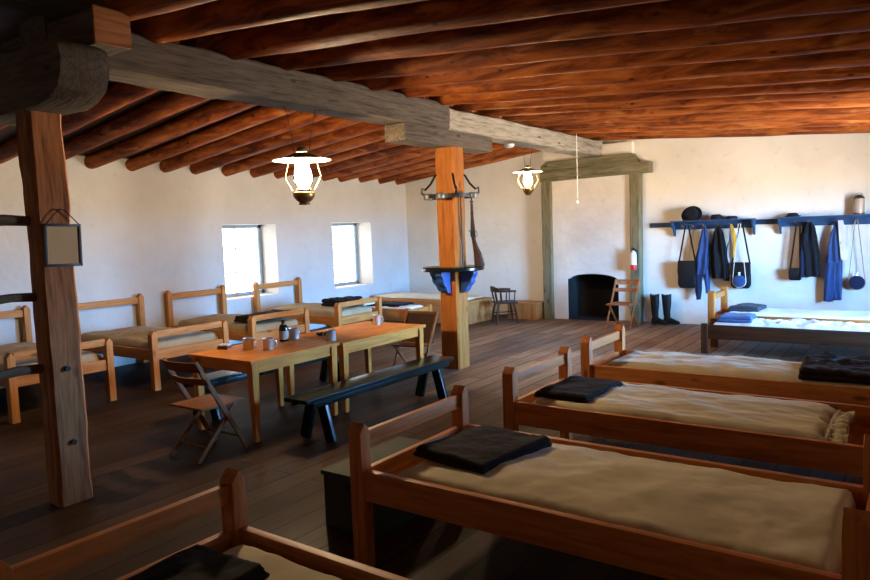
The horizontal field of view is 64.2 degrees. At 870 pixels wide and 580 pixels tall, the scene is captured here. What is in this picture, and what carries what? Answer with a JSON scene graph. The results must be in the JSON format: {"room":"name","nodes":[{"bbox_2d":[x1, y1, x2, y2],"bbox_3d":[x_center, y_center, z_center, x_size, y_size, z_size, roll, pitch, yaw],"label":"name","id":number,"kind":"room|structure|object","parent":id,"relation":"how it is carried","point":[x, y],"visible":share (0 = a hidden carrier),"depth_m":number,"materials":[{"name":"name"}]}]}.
{"room":"dormitory","nodes":[
{"label":"dormitory","id":0,"kind":"room"},
{"bbox_2d":[0,6,257,164],"bbox_3d":[-2.963,-2.098,8.378,4.750,0.718,14.350,1,6,35],"label":"ceiling","id":1,"kind":"structure","parent":0,"point":[10,19],"depth_m":7.79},
{"bbox_2d":[0,42,195,163],"bbox_3d":[-3.656,-1.849,7.211,4.680,0.779,0.245,1,6,35],"label":"log","id":2,"kind":"object","parent":1,"relation":"attached to","point":[119,95],"visible":0.43,"depth_m":6.92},
{"bbox_2d":[63,58,249,159],"bbox_3d":[-3.317,-1.895,7.687,4.681,0.760,0.222,1,6,36],"label":"log","id":3,"kind":"object","parent":1,"relation":"attached to","point":[171,103],"visible":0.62,"depth_m":7.61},
{"bbox_2d":[84,68,317,168],"bbox_3d":[-2.980,-1.947,8.159,4.682,0.761,0.223,2,6,36],"label":"log","id":4,"kind":"object","parent":1,"relation":"attached to","point":[214,111],"visible":0.66,"depth_m":8.19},
{"bbox_2d":[125,80,357,170],"bbox_3d":[-2.648,-1.994,8.626,4.681,0.755,0.205,1,6,36],"label":"log","id":5,"kind":"object","parent":1,"relation":"attached to","point":[258,115],"visible":0.7,"depth_m":8.67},
{"bbox_2d":[159,89,392,172],"bbox_3d":[-2.331,-2.050,9.070,4.680,0.762,0.239,1,6,35],"label":"log","id":6,"kind":"object","parent":1,"relation":"attached to","point":[297,119],"visible":0.7,"depth_m":9.12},
{"bbox_2d":[190,97,428,174],"bbox_3d":[-2.018,-2.093,9.510,4.680,0.755,0.223,1,6,35],"label":"log","id":7,"kind":"object","parent":1,"relation":"attached to","point":[329,124],"visible":0.56,"depth_m":9.58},
{"bbox_2d":[221,105,453,175],"bbox_3d":[-1.691,-2.142,9.970,4.682,0.758,0.209,2,6,36],"label":"log","id":8,"kind":"object","parent":1,"relation":"attached to","point":[361,128],"visible":0.61,"depth_m":10.03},
{"bbox_2d":[250,110,476,177],"bbox_3d":[-1.376,-2.203,10.412,4.683,0.782,0.233,2,6,36],"label":"log","id":9,"kind":"object","parent":1,"relation":"attached to","point":[358,141],"visible":0.41,"depth_m":10.45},
{"bbox_2d":[321,148,434,180],"bbox_3d":[-0.403,-2.362,11.778,4.680,0.784,0.257,1,6,35],"label":"log","id":10,"kind":"object","parent":1,"relation":"attached to","point":[424,151],"visible":0.4,"depth_m":12.15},
{"bbox_2d":[274,116,502,178],"bbox_3d":[-1.026,-2.257,10.903,4.685,0.768,0.222,1,6,34],"label":"log","id":11,"kind":"object","parent":1,"relation":"attached to","point":[379,145],"visible":0.26,"depth_m":11.06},
{"bbox_2d":[311,121,521,177],"bbox_3d":[-0.677,-2.316,11.393,4.681,0.778,0.234,1,6,35],"label":"log","id":12,"kind":"object","parent":1,"relation":"attached to","point":[400,149],"visible":0.35,"depth_m":11.66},
{"bbox_2d":[338,126,544,181],"bbox_3d":[-0.144,-2.384,12.142,4.683,0.750,0.205,2,6,36],"label":"log","id":13,"kind":"object","parent":1,"relation":"attached to","point":[432,155],"visible":0.28,"depth_m":12.60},
{"bbox_2d":[358,130,560,182],"bbox_3d":[0.188,-2.445,12.608,4.684,0.745,0.224,2,6,36],"label":"log","id":14,"kind":"object","parent":1,"relation":"attached to","point":[495,146],"visible":0.28,"depth_m":13.06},
{"bbox_2d":[378,134,571,183],"bbox_3d":[0.556,-2.502,13.124,4.680,0.760,0.246,1,6,35],"label":"log","id":15,"kind":"object","parent":1,"relation":"attached to","point":[501,151],"visible":0.29,"depth_m":13.11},
{"bbox_2d":[395,136,591,184],"bbox_3d":[0.899,-2.554,13.607,4.682,0.756,0.219,1,6,35],"label":"log","id":16,"kind":"object","parent":1,"relation":"attached to","point":[527,151],"visible":0.27,"depth_m":13.48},
{"bbox_2d":[0,155,409,388],"bbox_3d":[-4.716,-0.875,9.795,0.500,3.900,14.400,1,6,35],"label":"wall","id":17,"kind":"structure","parent":0,"point":[148,231],"depth_m":10.69,"materials":[{"name":"white paint"}]},
{"bbox_2d":[222,225,265,297],"bbox_3d":[-3.408,-0.487,11.908,0.095,1.250,1.170,1,6,35],"label":"window","id":18,"kind":"structure","parent":17,"relation":"in","point":[258,228],"depth_m":12.08,"materials":[{"name":"white paint"}]},
{"bbox_2d":[332,223,359,286],"bbox_3d":[-1.940,-0.698,13.970,0.095,1.290,1.170,1,6,35],"label":"window","id":19,"kind":"structure","parent":17,"relation":"in","point":[354,243],"depth_m":14.26,"materials":[{"name":"white paint"}]},
{"bbox_2d":[0,315,869,579],"bbox_3d":[-0.083,1.232,6.824,11.580,0.120,14.550,1,6,35],"label":"floor","id":20,"kind":"structure","parent":0,"point":[132,437],"depth_m":5.65,"materials":[{"name":"brown wood"}]},
{"bbox_2d":[0,38,109,507],"bbox_3d":[-2.703,-0.039,4.734,1.623,2.960,0.305,1,6,35],"label":"wooden post","id":21,"kind":"object","parent":20,"relation":"on","point":[45,81],"visible":0.95,"depth_m":4.52,"materials":[{"name":"brown wood"}]},
{"bbox_2d":[0,214,30,225],"bbox_3d":[-3.204,-0.365,3.751,0.080,0.083,1.904,1,6,35],"label":"pole","id":22,"kind":"object","parent":21,"relation":"attached to","point":[5,220],"visible":1,"depth_m":4.43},
{"bbox_2d":[0,292,36,303],"bbox_3d":[-3.187,0.131,3.795,0.076,0.078,1.904,1,6,35],"label":"pole","id":23,"kind":"object","parent":21,"relation":"attached to","point":[18,297],"visible":1,"depth_m":4.46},
{"bbox_2d":[0,364,42,379],"bbox_3d":[-3.170,0.608,3.836,0.077,0.084,1.904,1,6,35],"label":"pole","id":24,"kind":"object","parent":21,"relation":"attached to","point":[36,368],"visible":1,"depth_m":4.48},
{"bbox_2d":[42,209,82,266],"bbox_3d":[-2.459,-0.344,4.565,0.050,0.379,0.240,1,5,35],"label":"mirror","id":25,"kind":"object","parent":21,"relation":"hanging from","point":[62,242],"visible":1,"depth_m":4.56,"materials":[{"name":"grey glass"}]},
{"bbox_2d":[0,4,131,56],"bbox_3d":[-2.651,-1.656,4.781,1.578,0.247,0.259,1,6,35],"label":"crossbeam","id":26,"kind":"object","parent":21,"relation":"on","point":[107,29],"visible":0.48,"depth_m":4.35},
{"bbox_2d":[0,0,105,18],"bbox_3d":[-3.490,-1.685,2.864,0.340,0.193,4.320,1,6,35],"label":"ceiling beam","id":27,"kind":"structure","parent":26,"relation":"on","point":[57,9],"depth_m":4.33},
{"bbox_2d":[0,305,116,423],"bbox_3d":[-4.646,0.753,7.770,1.935,1.000,1.080,1,6,35],"label":"wooden bed","id":28,"kind":"object","parent":20,"relation":"on","point":[106,364],"visible":0.64,"depth_m":7.48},
{"bbox_2d":[0,342,101,370],"bbox_3d":[-4.631,0.754,7.759,1.673,0.258,0.944,1,6,35],"label":"mattress","id":29,"kind":"object","parent":28,"relation":"on","point":[87,356],"visible":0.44,"depth_m":7.59,"materials":[{"name":"beige fabric"}]},
{"bbox_2d":[78,293,228,390],"bbox_3d":[-3.750,0.612,9.027,1.935,1.000,1.080,1,6,35],"label":"wooden bed","id":30,"kind":"object","parent":20,"relation":"on","point":[152,353],"visible":0.61,"depth_m":8.48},
{"bbox_2d":[81,326,217,349],"bbox_3d":[-3.741,0.624,9.018,1.676,0.236,0.946,1,6,35],"label":"mattress","id":31,"kind":"object","parent":30,"relation":"on","point":[136,337],"visible":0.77,"depth_m":8.71,"materials":[{"name":"beige fabric"}]},
{"bbox_2d":[160,357,249,463],"bbox_3d":[-1.885,0.937,5.656,0.450,0.820,0.533,1,6,34],"label":"folding chair","id":32,"kind":"object","parent":20,"relation":"on","point":[199,404],"visible":1,"depth_m":5.59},
{"bbox_2d":[0,468,410,579],"bbox_3d":[-0.211,1.209,1.962,2.305,0.770,1.000,1,6,35],"label":"wooden bed","id":33,"kind":"object","parent":20,"relation":"on","point":[230,495],"visible":0.77,"depth_m":2.66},
{"bbox_2d":[224,544,342,579],"bbox_3d":[-0.208,1.137,1.948,2.098,0.145,0.879,1,6,35],"label":"mattress","id":34,"kind":"object","parent":33,"relation":"on","point":[278,567],"visible":0.55,"depth_m":2.63,"materials":[{"name":"fabric"}]},
{"bbox_2d":[124,544,269,579],"bbox_3d":[-0.937,1.044,2.385,0.407,0.070,0.623,1,6,32],"label":"folded blanket","id":35,"kind":"object","parent":34,"relation":"on","point":[196,562],"visible":1,"depth_m":2.51,"materials":[{"name":"fabric"}]},
{"bbox_2d":[164,285,309,357],"bbox_3d":[-2.915,0.481,10.199,1.935,1.000,1.050,1,6,35],"label":"wooden bed","id":36,"kind":"object","parent":20,"relation":"on","point":[304,327],"visible":0.43,"depth_m":10.01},
{"bbox_2d":[178,313,297,331],"bbox_3d":[-2.899,0.494,10.187,1.671,0.234,0.912,1,6,35],"label":"mattress","id":37,"kind":"object","parent":36,"relation":"on","point":[271,324],"visible":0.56,"depth_m":9.92,"materials":[{"name":"beige fabric"}]},
{"bbox_2d":[234,309,292,322],"bbox_3d":[-2.413,0.354,9.795,0.361,0.105,0.834,1,6,32],"label":"folded blanket","id":38,"kind":"object","parent":37,"relation":"on","point":[242,318],"visible":0.47,"depth_m":9.60,"materials":[{"name":"black fabric"}]},
{"bbox_2d":[174,354,339,419],"bbox_3d":[-1.731,0.978,7.482,0.405,0.418,2.240,1,6,35],"label":"bench","id":39,"kind":"object","parent":20,"relation":"on","point":[221,377],"visible":0.25,"depth_m":6.91,"materials":[{"name":"green paint"}]},
{"bbox_2d":[188,337,339,442],"bbox_3d":[-1.571,0.895,6.521,0.868,0.710,1.080,1,6,35],"label":"wooden table","id":40,"kind":"object","parent":20,"relation":"on","point":[291,352],"visible":0.89,"depth_m":6.26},
{"bbox_2d":[279,319,288,341],"bbox_3d":[-1.498,0.398,6.857,0.094,0.217,0.094,1,6,35],"label":"bottle","id":41,"kind":"object","parent":40,"relation":"on","point":[283,328],"visible":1,"depth_m":6.82,"materials":[{"name":"brown glass"}]},
{"bbox_2d":[253,277,382,326],"bbox_3d":[-1.959,0.331,11.541,1.935,1.000,1.040,1,6,35],"label":"wooden bed","id":42,"kind":"object","parent":20,"relation":"on","point":[338,320],"visible":0.63,"depth_m":11.17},
{"bbox_2d":[265,303,371,316],"bbox_3d":[-1.943,0.344,11.531,1.675,0.232,0.921,1,6,35],"label":"mattress","id":43,"kind":"object","parent":42,"relation":"on","point":[315,309],"visible":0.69,"depth_m":11.14,"materials":[{"name":"beige fabric"}]},
{"bbox_2d":[321,296,361,306],"bbox_3d":[-1.510,0.174,11.323,0.510,0.138,0.513,0,5,25],"label":"folded blanket","id":44,"kind":"object","parent":43,"relation":"on","point":[327,301],"visible":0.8,"depth_m":11.18,"materials":[{"name":"black fabric"}]},
{"bbox_2d":[286,321,425,412],"bbox_3d":[-0.842,0.789,7.518,0.878,0.698,1.360,1,6,35],"label":"wooden table","id":45,"kind":"object","parent":20,"relation":"on","point":[365,335],"visible":0.63,"depth_m":7.29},
{"bbox_2d":[284,355,453,442],"bbox_3d":[-0.525,1.011,6.590,0.405,0.418,2.140,1,6,35],"label":"bench","id":46,"kind":"object","parent":20,"relation":"on","point":[320,398],"visible":0.98,"depth_m":6.25,"materials":[{"name":"green paint"}]},
{"bbox_2d":[320,437,421,538],"bbox_3d":[-0.291,1.219,4.360,0.424,0.345,0.768,1,6,35],"label":"footlocker","id":47,"kind":"object","parent":20,"relation":"on","point":[337,483],"visible":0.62,"depth_m":4.12,"materials":[{"name":"green paint"}]},
{"bbox_2d":[329,304,431,326],"bbox_3d":[-1.031,0.479,12.808,1.920,0.420,0.706,1,6,35],"label":"cot","id":48,"kind":"object","parent":20,"relation":"on","point":[386,312],"visible":0.34,"depth_m":12.22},
{"bbox_2d":[368,305,422,308],"bbox_3d":[-1.033,0.332,12.790,1.676,0.175,0.575,1,6,35],"label":"mattress","id":49,"kind":"object","parent":48,"relation":"on","point":[406,306],"visible":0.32,"depth_m":12.32,"materials":[{"name":"fabric"}]},
{"bbox_2d":[365,301,413,306],"bbox_3d":[-0.827,0.248,12.674,0.757,0.068,0.502,1,6,33],"label":"folded blanket","id":50,"kind":"object","parent":49,"relation":"on","point":[390,303],"visible":0.78,"depth_m":12.48,"materials":[{"name":"black fabric"}]},
{"bbox_2d":[391,310,438,365],"bbox_3d":[-0.246,0.666,8.285,0.430,0.790,0.497,1,6,29],"label":"folding chair","id":51,"kind":"object","parent":20,"relation":"on","point":[412,317],"visible":0.61,"depth_m":8.34,"materials":[{"name":"brown wood"}]},
{"bbox_2d":[381,297,492,324],"bbox_3d":[-0.118,0.366,13.710,2.420,0.425,0.920,1,6,35],"label":"bunk","id":52,"kind":"object","parent":20,"relation":"on","point":[479,309],"visible":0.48,"depth_m":13.10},
{"bbox_2d":[374,292,483,299],"bbox_3d":[-0.151,0.114,13.709,2.212,0.078,0.740,1,6,35],"label":"mattress","id":53,"kind":"object","parent":52,"relation":"on","point":[401,295],"visible":0.68,"depth_m":13.59,"materials":[{"name":"fabric"}]},
{"bbox_2d":[384,122,491,368],"bbox_3d":[0.147,-0.478,8.656,0.296,2.955,1.899,1,6,35],"label":"wooden post","id":54,"kind":"object","parent":20,"relation":"on","point":[449,146],"visible":0.91,"depth_m":8.62,"materials":[{"name":"brown wood"}]},
{"bbox_2d":[19,15,449,129],"bbox_3d":[-1.331,-1.882,6.556,0.364,0.327,4.720,1,6,35],"label":"ceiling beam","id":55,"kind":"structure","parent":54,"relation":"on","point":[199,72],"depth_m":5.95,"materials":[{"name":"wood"}]},
{"bbox_2d":[273,105,330,204],"bbox_3d":[-1.273,-1.276,6.631,0.550,0.924,0.550,1,6,35],"label":"oil lamp","id":56,"kind":"object","parent":55,"relation":"hanging from","point":[302,175],"visible":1,"depth_m":6.60,"materials":[{"name":"white glass"}]},
{"bbox_2d":[421,173,483,293],"bbox_3d":[0.213,-0.709,8.719,0.790,1.486,0.790,1,6,35],"label":"rack","id":57,"kind":"object","parent":54,"relation":"attached to","point":[440,276],"visible":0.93,"depth_m":8.56,"materials":[{"name":"black metal"}]},
{"bbox_2d":[469,198,484,265],"bbox_3d":[0.515,-0.738,8.633,0.182,0.880,0.092,-2,5,-4],"label":"rifle","id":58,"kind":"object","parent":57,"relation":"on","point":[478,258],"visible":1,"depth_m":8.61,"materials":[{"name":"wood"}]},
{"bbox_2d":[448,108,601,156],"bbox_3d":[1.433,-2.297,10.446,0.355,0.282,4.840,1,6,35],"label":"ceiling beam","id":59,"kind":"structure","parent":54,"relation":"on","point":[502,131],"depth_m":9.98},
{"bbox_2d":[513,145,542,194],"bbox_3d":[1.381,-1.783,10.319,0.440,0.739,0.440,1,6,35],"label":"oil lamp","id":60,"kind":"object","parent":59,"relation":"hanging from","point":[527,190],"visible":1,"depth_m":10.29,"materials":[{"name":"white glass"}]},
{"bbox_2d":[490,286,518,323],"bbox_3d":[1.264,0.265,12.832,0.473,0.682,0.530,-3,5,-6],"label":"chair","id":61,"kind":"object","parent":20,"relation":"on","point":[495,290],"visible":1,"depth_m":12.67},
{"bbox_2d":[507,300,543,319],"bbox_3d":[1.756,0.382,13.345,0.660,0.320,0.390,1,6,35],"label":"box","id":62,"kind":"object","parent":20,"relation":"on","point":[526,309],"visible":0.68,"depth_m":13.16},
{"bbox_2d":[540,141,652,322],"bbox_3d":[3.017,-1.035,12.714,2.051,3.160,0.640,1,6,35],"label":"fireplace","id":63,"kind":"object","parent":20,"relation":"on","point":[587,245],"visible":0.91,"depth_m":12.60,"materials":[{"name":"paint"}]},
{"bbox_2d":[630,248,637,270],"bbox_3d":[3.434,-0.536,12.006,0.158,0.397,0.129,-4,5,-18],"label":"fire extinguisher","id":64,"kind":"object","parent":63,"relation":"attached to","point":[633,256],"visible":1,"depth_m":11.97,"materials":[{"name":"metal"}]},
{"bbox_2d":[348,385,869,579],"bbox_3d":[0.797,1.050,3.378,2.305,0.770,1.030,1,6,35],"label":"wooden bed","id":65,"kind":"object","parent":20,"relation":"on","point":[659,555],"visible":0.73,"depth_m":3.11,"materials":[{"name":"wood"}]},
{"bbox_2d":[397,443,855,573],"bbox_3d":[0.838,0.962,3.337,1.994,0.179,0.894,1,6,35],"label":"mattress","id":66,"kind":"object","parent":65,"relation":"on","point":[789,522],"visible":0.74,"depth_m":3.06,"materials":[{"name":"fabric"}]},
{"bbox_2d":[413,425,551,474],"bbox_3d":[0.267,0.855,3.813,0.510,0.067,0.606,3,7,44],"label":"folded blanket","id":67,"kind":"object","parent":66,"relation":"on","point":[478,449],"visible":0.99,"depth_m":3.72,"materials":[{"name":"fabric"}]},
{"bbox_2d":[605,279,640,330],"bbox_3d":[3.153,0.241,11.608,0.450,0.820,0.533,2,6,37],"label":"folding chair","id":68,"kind":"object","parent":20,"relation":"on","point":[617,281],"visible":0.94,"depth_m":11.65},
{"bbox_2d":[650,294,666,324],"bbox_3d":[3.822,0.329,11.846,0.136,0.535,0.313,-7,7,-42],"label":"boot","id":69,"kind":"object","parent":20,"relation":"on","point":[654,299],"visible":1,"depth_m":11.85,"materials":[{"name":"black leather"}]},
{"bbox_2d":[661,294,679,324],"bbox_3d":[4.005,0.328,11.775,0.313,0.535,0.136,2,6,39],"label":"boot","id":70,"kind":"object","parent":20,"relation":"on","point":[666,299],"visible":0.95,"depth_m":11.77,"materials":[{"name":"black leather"}]},
{"bbox_2d":[502,346,869,476],"bbox_3d":[1.710,0.907,4.659,2.305,0.770,0.990,1,6,35],"label":"wooden bed","id":71,"kind":"object","parent":20,"relation":"on","point":[844,458],"visible":0.63,"depth_m":4.34,"materials":[{"name":"wood"}]},
{"bbox_2d":[533,383,855,442],"bbox_3d":[1.682,0.812,4.667,1.939,0.188,0.852,1,6,35],"label":"mattress","id":72,"kind":"object","parent":71,"relation":"on","point":[795,418],"visible":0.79,"depth_m":4.40,"materials":[{"name":"fabric"}]},
{"bbox_2d":[534,376,622,402],"bbox_3d":[1.064,0.714,5.081,0.430,0.058,0.629,2,6,38],"label":"folded blanket","id":73,"kind":"object","parent":72,"relation":"on","point":[579,389],"visible":1,"depth_m":4.97,"materials":[{"name":"fabric"}]},
{"bbox_2d":[580,324,869,405],"bbox_3d":[2.500,0.780,5.803,2.345,0.770,0.880,1,6,35],"label":"wooden bed","id":74,"kind":"object","parent":20,"relation":"on","point":[590,368],"visible":0.4,"depth_m":5.55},
{"bbox_2d":[606,350,869,387],"bbox_3d":[2.531,0.684,5.771,2.077,0.193,0.743,1,6,35],"label":"mattress","id":75,"kind":"object","parent":74,"relation":"on","point":[735,366],"visible":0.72,"depth_m":5.72,"materials":[{"name":"fabric"}]},
{"bbox_2d":[798,352,869,384],"bbox_3d":[3.129,0.585,5.335,0.573,0.114,0.726,1,6,31],"label":"folded blanket","id":76,"kind":"object","parent":75,"relation":"on","point":[827,366],"visible":1,"depth_m":5.15,"materials":[{"name":"fabric"}]},
{"bbox_2d":[701,318,869,353],"bbox_3d":[4.614,0.637,8.731,2.290,0.400,0.586,1,6,35],"label":"cot","id":77,"kind":"object","parent":20,"relation":"on","point":[708,330],"visible":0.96,"depth_m":8.61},
{"bbox_2d":[713,318,869,331],"bbox_3d":[4.619,0.493,8.718,2.077,0.244,0.474,1,6,35],"label":"mattress","id":78,"kind":"object","parent":77,"relation":"on","point":[798,323],"visible":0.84,"depth_m":8.59,"materials":[{"name":"fabric"}]},
{"bbox_2d":[717,312,757,322],"bbox_3d":[3.996,0.357,9.152,0.434,0.098,0.449,1,6,33],"label":"folded blanket","id":79,"kind":"object","parent":78,"relation":"on","point":[729,317],"visible":0.99,"depth_m":9.01,"materials":[{"name":"blue fabric"}]},
{"bbox_2d":[708,286,869,345],"bbox_3d":[5.012,0.383,9.344,2.360,0.770,0.820,1,6,35],"label":"wooden bed","id":80,"kind":"object","parent":20,"relation":"on","point":[723,293],"visible":0.35,"depth_m":9.65,"materials":[{"name":"brown wood"}]},
{"bbox_2d":[730,308,869,319],"bbox_3d":[5.054,0.368,9.309,2.054,0.199,0.695,1,6,35],"label":"mattress","id":81,"kind":"object","parent":80,"relation":"on","point":[774,312],"visible":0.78,"depth_m":9.13,"materials":[{"name":"fabric"}]},
{"bbox_2d":[728,303,766,311],"bbox_3d":[4.406,0.235,9.765,0.407,0.100,0.507,2,6,38],"label":"folded blanket","id":82,"kind":"object","parent":81,"relation":"on","point":[743,307],"visible":0.99,"depth_m":9.62,"materials":[{"name":"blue fabric"}]},
{"bbox_2d":[405,133,869,324],"bbox_3d":[3.668,-1.400,12.364,10.180,3.900,0.450,1,6,35],"label":"wall","id":83,"kind":"structure","parent":0,"point":[766,177],"depth_m":11.51,"materials":[{"name":"white paint"}]},
{"bbox_2d":[650,216,846,227],"bbox_3d":[5.306,-1.081,10.942,3.850,0.080,0.022,1,6,35],"label":"peg rail","id":84,"kind":"object","parent":83,"relation":"attached to","point":[758,221],"visible":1,"depth_m":11.05,"materials":[{"name":"blue paint"}]},
{"bbox_2d":[670,218,755,236],"bbox_3d":[4.531,-1.018,11.339,1.290,0.262,0.240,1,6,35],"label":"shelf","id":85,"kind":"object","parent":84,"relation":"attached to","point":[748,222],"visible":1,"depth_m":11.34,"materials":[{"name":"blue paint"}]},
{"bbox_2d":[677,225,695,287],"bbox_3d":[4.221,-0.555,11.600,0.309,1.056,0.110,1,6,35],"label":"satchel","id":86,"kind":"object","parent":85,"relation":"hanging from","point":[686,270],"visible":1,"depth_m":11.58,"materials":[{"name":"black leather"}]},
{"bbox_2d":[681,206,701,223],"bbox_3d":[4.236,-1.241,11.444,0.262,0.294,0.264,-3,5,-10],"label":"hat","id":87,"kind":"object","parent":85,"relation":"on","point":[690,213],"visible":1,"depth_m":11.38,"materials":[{"name":"black fabric"}]},
{"bbox_2d":[695,226,710,299],"bbox_3d":[4.430,-0.445,11.468,0.250,1.225,0.144,1,6,35],"label":"trousers","id":88,"kind":"object","parent":85,"relation":"hanging from","point":[702,260],"visible":1,"depth_m":11.42,"materials":[{"name":"blue fabric"}]},
{"bbox_2d":[710,225,729,280],"bbox_3d":[4.644,-0.601,11.284,0.298,0.914,0.197,1,6,35],"label":"coat","id":89,"kind":"object","parent":85,"relation":"hanging from","point":[719,265],"visible":1,"depth_m":11.26,"materials":[{"name":"black fabric"}]},
{"bbox_2d":[727,225,733,274],"bbox_3d":[4.782,-0.649,11.240,0.143,0.809,0.073,1,6,35],"label":"cloth bag","id":90,"kind":"object","parent":85,"relation":"hanging from","point":[730,243],"visible":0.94,"depth_m":11.21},
{"bbox_2d":[732,224,745,287],"bbox_3d":[4.836,-0.542,11.015,0.216,1.024,0.090,1,6,35],"label":"canteen","id":91,"kind":"object","parent":85,"relation":"hanging from","point":[738,281],"visible":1,"depth_m":11.01,"materials":[{"name":"blue fabric"}]},
{"bbox_2d":[730,223,750,288],"bbox_3d":[4.905,-0.543,11.113,0.309,1.046,0.110,1,6,35],"label":"satchel","id":92,"kind":"object","parent":85,"relation":"hanging from","point":[739,266],"visible":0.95,"depth_m":11.06,"materials":[{"name":"black leather"}]},
{"bbox_2d":[777,214,869,233],"bbox_3d":[6.020,-0.981,10.283,1.680,0.262,0.240,1,6,35],"label":"shelf","id":93,"kind":"object","parent":84,"relation":"attached to","point":[862,218],"visible":0.98,"depth_m":10.44,"materials":[{"name":"blue paint"}]},
{"bbox_2d":[788,222,800,279],"bbox_3d":[5.539,-0.596,10.656,0.180,0.906,0.110,1,6,35],"label":"satchel","id":94,"kind":"object","parent":93,"relation":"hanging from","point":[794,273],"visible":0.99,"depth_m":10.64,"materials":[{"name":"black leather"}]},
{"bbox_2d":[799,222,820,277],"bbox_3d":[5.703,-0.609,10.531,0.285,0.855,0.208,1,6,35],"label":"coat","id":95,"kind":"object","parent":93,"relation":"hanging from","point":[809,255],"visible":1,"depth_m":10.49,"materials":[{"name":"black fabric"}]},
{"bbox_2d":[824,221,842,301],"bbox_3d":[5.961,-0.425,10.375,0.244,1.214,0.149,1,6,35],"label":"trousers","id":96,"kind":"object","parent":93,"relation":"hanging from","point":[834,264],"visible":1,"depth_m":10.36,"materials":[{"name":"blue fabric"}]},
{"bbox_2d":[838,220,846,259],"bbox_3d":[6.014,-0.736,10.221,0.067,0.588,0.121,-6,6,-38],"label":"bag","id":97,"kind":"object","parent":93,"relation":"hanging from","point":[843,247],"visible":1,"depth_m":10.21,"materials":[{"name":"white fabric"}]},
{"bbox_2d":[848,220,865,289],"bbox_3d":[6.220,-0.514,10.211,0.230,1.041,0.090,1,6,35],"label":"canteen","id":98,"kind":"object","parent":93,"relation":"hanging from","point":[856,282],"visible":1,"depth_m":10.21,"materials":[{"name":"blue fabric"}]},
{"bbox_2d":[853,193,864,214],"bbox_3d":[6.197,-1.264,10.125,0.150,0.316,0.150,1,6,35],"label":"lantern","id":99,"kind":"object","parent":93,"relation":"on","point":[859,200],"visible":0.99,"depth_m":10.08,"materials":[{"name":"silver metal"}]},
{"bbox_3d":[1.473,-2.010,5.229,6.130,0.625,14.350,1,6,35],"label":"ceiling","id":100,"kind":"structure","parent":0,"visible":0},
{"bbox_2d":[104,0,215,20],"bbox_3d":[0.148,-1.600,2.918,5.404,0.673,0.253,2,6,36],"label":"log","id":101,"kind":"object","parent":100,"relation":"attached to","point":[135,9],"visible":0.93,"depth_m":4.24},
{"bbox_2d":[130,0,425,43],"bbox_3d":[0.197,-1.703,3.632,6.156,0.746,0.263,1,6,34],"label":"log","id":102,"kind":"object","parent":100,"relation":"attached to","point":[218,16],"visible":0.69,"depth_m":4.54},
{"bbox_2d":[196,0,666,59],"bbox_3d":[0.582,-1.772,4.171,6.150,0.774,0.284,1,6,35],"label":"log","id":103,"kind":"object","parent":100,"relation":"attached to","point":[337,29],"visible":0.75,"depth_m":4.70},
{"bbox_2d":[250,0,869,70],"bbox_3d":[0.941,-1.820,4.677,6.155,0.773,0.285,1,6,34],"label":"log","id":104,"kind":"object","parent":100,"relation":"attached to","point":[669,14],"visible":0.65,"depth_m":4.58,"materials":[{"name":"wood"}]},
{"bbox_2d":[316,10,869,81],"bbox_3d":[1.281,-1.884,5.153,6.150,0.775,0.277,1,6,35],"label":"log","id":105,"kind":"object","parent":100,"relation":"attached to","point":[855,21],"visible":0.53,"depth_m":5.04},
{"bbox_2d":[357,31,869,90],"bbox_3d":[1.613,-1.917,5.621,6.150,0.738,0.265,1,6,35],"label":"log","id":106,"kind":"object","parent":100,"relation":"attached to","point":[856,40],"visible":0.55,"depth_m":5.50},
{"bbox_2d":[393,49,869,97],"bbox_3d":[1.965,-1.973,6.115,6.152,0.758,0.250,1,6,35],"label":"log","id":107,"kind":"object","parent":100,"relation":"attached to","point":[861,57],"visible":0.43,"depth_m":6.05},
{"bbox_2d":[429,66,869,104],"bbox_3d":[2.317,-2.027,6.609,6.154,0.729,0.256,2,6,36],"label":"log","id":108,"kind":"object","parent":100,"relation":"attached to","point":[758,79],"visible":0.47,"depth_m":6.60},
{"bbox_2d":[449,78,869,110],"bbox_3d":[2.675,-2.092,7.112,6.153,0.754,0.263,1,6,35],"label":"log","id":109,"kind":"object","parent":100,"relation":"attached to","point":[859,83],"visible":0.33,"depth_m":7.09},
{"bbox_2d":[473,90,869,116],"bbox_3d":[3.031,-2.155,7.611,6.154,0.766,0.277,1,6,35],"label":"log","id":110,"kind":"object","parent":100,"relation":"attached to","point":[859,94],"visible":0.46,"depth_m":7.73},
{"bbox_2d":[500,99,869,120],"bbox_3d":[3.391,-2.210,8.117,6.152,0.767,0.269,1,6,35],"label":"log","id":111,"kind":"object","parent":100,"relation":"attached to","point":[777,105],"visible":0.44,"depth_m":8.21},
{"bbox_2d":[519,106,869,125],"bbox_3d":[3.745,-2.270,8.614,6.150,0.776,0.278,1,6,35],"label":"log","id":112,"kind":"object","parent":100,"relation":"attached to","point":[736,115],"visible":0.3,"depth_m":8.68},
{"bbox_2d":[544,113,869,129],"bbox_3d":[4.109,-2.322,9.124,6.150,0.758,0.276,1,6,35],"label":"log","id":113,"kind":"object","parent":100,"relation":"attached to","point":[847,116],"visible":0.32,"depth_m":9.35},
{"bbox_2d":[561,120,869,133],"bbox_3d":[4.462,-2.375,9.620,6.154,0.780,0.280,1,6,35],"label":"log","id":114,"kind":"object","parent":100,"relation":"attached to","point":[829,123],"visible":0.32,"depth_m":9.77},
{"bbox_2d":[572,125,869,136],"bbox_3d":[4.800,-2.433,10.094,6.150,0.764,0.274,1,6,35],"label":"log","id":115,"kind":"object","parent":100,"relation":"attached to","point":[858,127],"visible":0.35,"depth_m":10.29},
{"bbox_2d":[589,130,869,139],"bbox_3d":[5.160,-2.474,10.601,6.154,0.741,0.270,2,6,36],"label":"log","id":116,"kind":"object","parent":100,"relation":"attached to","point":[846,131],"visible":0.29,"depth_m":10.95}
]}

